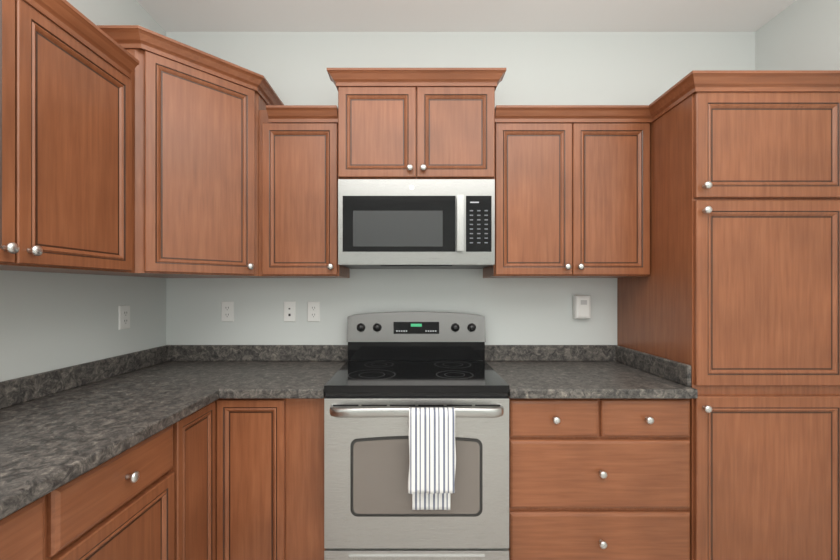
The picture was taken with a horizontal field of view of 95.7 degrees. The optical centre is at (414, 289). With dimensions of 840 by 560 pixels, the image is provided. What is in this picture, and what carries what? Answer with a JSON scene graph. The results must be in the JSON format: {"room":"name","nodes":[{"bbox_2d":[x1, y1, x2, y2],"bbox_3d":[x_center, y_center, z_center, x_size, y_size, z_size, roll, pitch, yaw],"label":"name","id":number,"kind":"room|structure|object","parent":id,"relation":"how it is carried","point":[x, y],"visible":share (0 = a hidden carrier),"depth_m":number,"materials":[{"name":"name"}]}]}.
{"room":"kitchen","nodes":[
{"label":"kitchen","id":0,"kind":"room"},
{"bbox_2d":[0,0,165,381],"bbox_3d":[-1.490,-0.085,-0.300,0.100,2.820,5.000,0,0,0],"label":"wall","id":1,"kind":"structure","parent":0,"point":[49,321],"depth_m":1.64,"materials":[{"name":"white paint"}]},
{"bbox_2d":[0,0,138,272],"bbox_3d":[-1.255,-0.483,1.069,0.364,0.828,0.938,0,0,0],"label":"upper cabinet","id":2,"kind":"object","parent":1,"relation":"attached to","point":[67,136],"visible":1,"depth_m":1.21,"materials":[{"name":"brown wood"}]},
{"bbox_2d":[118,305,129,329],"bbox_3d":[-1.435,0.135,1.880,0.009,0.116,0.072,0,0,0],"label":"electrical outlet","id":3,"kind":"object","parent":1,"relation":"attached to","point":[123,317],"visible":1,"depth_m":1.87,"materials":[{"name":"white plastic"}]},
{"bbox_2d":[166,32,754,344],"bbox_3d":[0.265,-0.085,2.250,3.610,2.820,0.100,0,0,0],"label":"wall","id":4,"kind":"structure","parent":0,"point":[595,68],"depth_m":2.20,"materials":[{"name":"white paint"}]},
{"bbox_2d":[71,25,283,277],"bbox_3d":[-1.087,-0.559,1.847,0.700,0.980,0.700,0,0,0],"label":"upper cabinet","id":5,"kind":"object","parent":4,"relation":"attached to","point":[196,163],"visible":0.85,"depth_m":1.68,"materials":[{"name":"brown wood"}]},
{"bbox_2d":[221,302,233,321],"bbox_3d":[-1.083,0.125,2.195,0.072,0.116,0.009,0,0,0],"label":"electrical outlet","id":6,"kind":"object","parent":4,"relation":"attached to","point":[227,311],"visible":1,"depth_m":2.19,"materials":[{"name":"white plastic"}]},
{"bbox_2d":[284,302,295,321],"bbox_3d":[-0.724,0.125,2.195,0.070,0.116,0.008,0,0,0],"label":"electrical outlet","id":7,"kind":"object","parent":4,"relation":"attached to","point":[289,311],"visible":1,"depth_m":2.19,"materials":[{"name":"white plastic"}]},
{"bbox_2d":[259,105,349,277],"bbox_3d":[-0.578,-0.483,2.015,0.400,0.828,0.364,0,0,0],"label":"upper cabinet","id":8,"kind":"object","parent":4,"relation":"attached to","point":[298,191],"visible":1,"depth_m":1.88,"materials":[{"name":"brown wood"}]},
{"bbox_2d":[308,302,319,321],"bbox_3d":[-0.585,0.125,2.195,0.072,0.116,0.009,0,0,0],"label":"electrical outlet","id":9,"kind":"object","parent":4,"relation":"attached to","point":[313,311],"visible":1,"depth_m":2.19,"materials":[{"name":"white plastic"}]},
{"bbox_2d":[327,68,505,178],"bbox_3d":[0.007,-0.793,1.990,0.844,0.512,0.414,0,0,0],"label":"upper cabinet","id":10,"kind":"object","parent":4,"relation":"attached to","point":[416,123],"visible":1,"depth_m":1.83,"materials":[{"name":"brown wood"}]},
{"bbox_2d":[338,179,494,268],"bbox_3d":[0.007,-0.326,1.998,0.754,0.415,0.399,0,0,0],"label":"microwave","id":11,"kind":"object","parent":10,"relation":"attached to","point":[416,223],"visible":1,"depth_m":1.83,"materials":[{"name":"silver metal"}]},
{"bbox_2d":[483,123,649,277],"bbox_3d":[0.779,-0.483,2.021,0.775,0.828,0.353,0,0,0],"label":"upper cabinet","id":12,"kind":"object","parent":4,"relation":"attached to","point":[572,200],"visible":0.98,"depth_m":1.88,"materials":[{"name":"brown wood"}]},
{"bbox_2d":[495,70,839,122],"bbox_3d":[1.176,-0.858,1.708,1.568,0.066,0.332,0,0,0],"label":"crown molding","id":13,"kind":"structure","parent":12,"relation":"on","point":[687,86],"depth_m":1.63,"materials":[{"name":"brown wood"}]},
{"bbox_2d":[573,295,590,318],"bbox_3d":[0.955,0.098,2.173,0.090,0.135,0.051,0,0,0],"label":"plug-in air freshener","id":14,"kind":"object","parent":4,"relation":"attached to","point":[581,306],"visible":0.98,"depth_m":2.15,"materials":[{"name":"white plastic"}]},
{"bbox_2d":[136,0,795,31],"bbox_3d":[0.265,-1.545,-0.300,3.610,0.100,5.200,0,0,0],"label":"ceiling","id":15,"kind":"structure","parent":0,"point":[461,15],"depth_m":2.07,"materials":[{"name":"white paint"}]},
{"bbox_2d":[755,0,839,69],"bbox_3d":[2.020,-0.085,-0.300,0.100,2.820,5.000,0,0,0],"label":"wall","id":16,"kind":"structure","parent":0,"point":[800,35],"depth_m":1.93,"materials":[{"name":"white paint"}]},
{"bbox_3d":[0.265,1.375,-0.300,3.610,0.100,5.200,0,0,0],"label":"floor","id":17,"kind":"structure","parent":0,"visible":0},
{"bbox_2d":[0,485,63,559],"bbox_3d":[-1.136,0.887,0.644,0.603,0.876,0.458,0,0,0],"label":"base cabinet","id":18,"kind":"object","parent":17,"relation":"on","point":[35,531],"depth_m":0.84,"materials":[{"name":"brown wood"}]},
{"bbox_2d":[64,418,183,559],"bbox_3d":[-1.136,0.887,1.101,0.603,0.876,0.456,0,0,0],"label":"base cabinet","id":19,"kind":"object","parent":17,"relation":"on","point":[129,506],"depth_m":1.13,"materials":[{"name":"brown wood"}]},
{"bbox_2d":[184,401,215,559],"bbox_3d":[-1.136,0.887,1.462,0.603,0.876,0.265,0,0,0],"label":"base cabinet","id":20,"kind":"object","parent":17,"relation":"on","point":[200,426],"depth_m":1.49,"materials":[{"name":"brown wood"}]},
{"bbox_2d":[216,397,324,559],"bbox_3d":[-0.616,0.887,1.895,0.478,0.876,0.602,0,0,0],"label":"base cabinet","id":21,"kind":"object","parent":17,"relation":"on","point":[230,479],"depth_m":1.60,"materials":[{"name":"brown wood"}]},
{"bbox_2d":[0,345,347,519],"bbox_3d":[-0.906,0.383,1.298,1.061,0.132,1.797,0,0,0],"label":"countertop","id":22,"kind":"structure","parent":21,"relation":"on","point":[60,427],"depth_m":1.43,"materials":[{"name":"stone"}]},
{"bbox_2d":[324,311,508,559],"bbox_3d":[0.007,0.723,1.801,0.762,1.204,0.697,0,0,0],"label":"range","id":23,"kind":"object","parent":17,"relation":"on","point":[416,435],"visible":1,"depth_m":1.55,"materials":[{"name":"silver metal"}]},
{"bbox_2d":[407,407,455,509],"bbox_3d":[0.065,0.669,1.487,0.185,0.416,0.067,0,0,0],"label":"towel","id":24,"kind":"object","parent":23,"relation":"hanging from","point":[432,449],"depth_m":1.46,"materials":[{"name":"white fabric"}]},
{"bbox_2d":[508,398,689,559],"bbox_3d":[0.779,0.887,1.881,0.775,0.875,0.633,0,0,0],"label":"base cabinet","id":25,"kind":"object","parent":17,"relation":"on","point":[599,479],"visible":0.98,"depth_m":1.59,"materials":[{"name":"brown wood"}]},
{"bbox_2d":[485,345,697,398],"bbox_3d":[0.778,0.383,1.881,0.777,0.132,0.632,0,0,0],"label":"countertop","id":26,"kind":"structure","parent":25,"relation":"on","point":[571,372],"depth_m":1.82,"materials":[{"name":"stone"}]},
{"bbox_2d":[617,92,839,559],"bbox_3d":[1.569,0.217,1.875,0.797,2.216,0.643,0,0,0],"label":"pantry cabinet","id":27,"kind":"object","parent":17,"relation":"on","point":[732,299],"visible":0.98,"depth_m":1.59,"materials":[{"name":"brown wood"}]}
]}

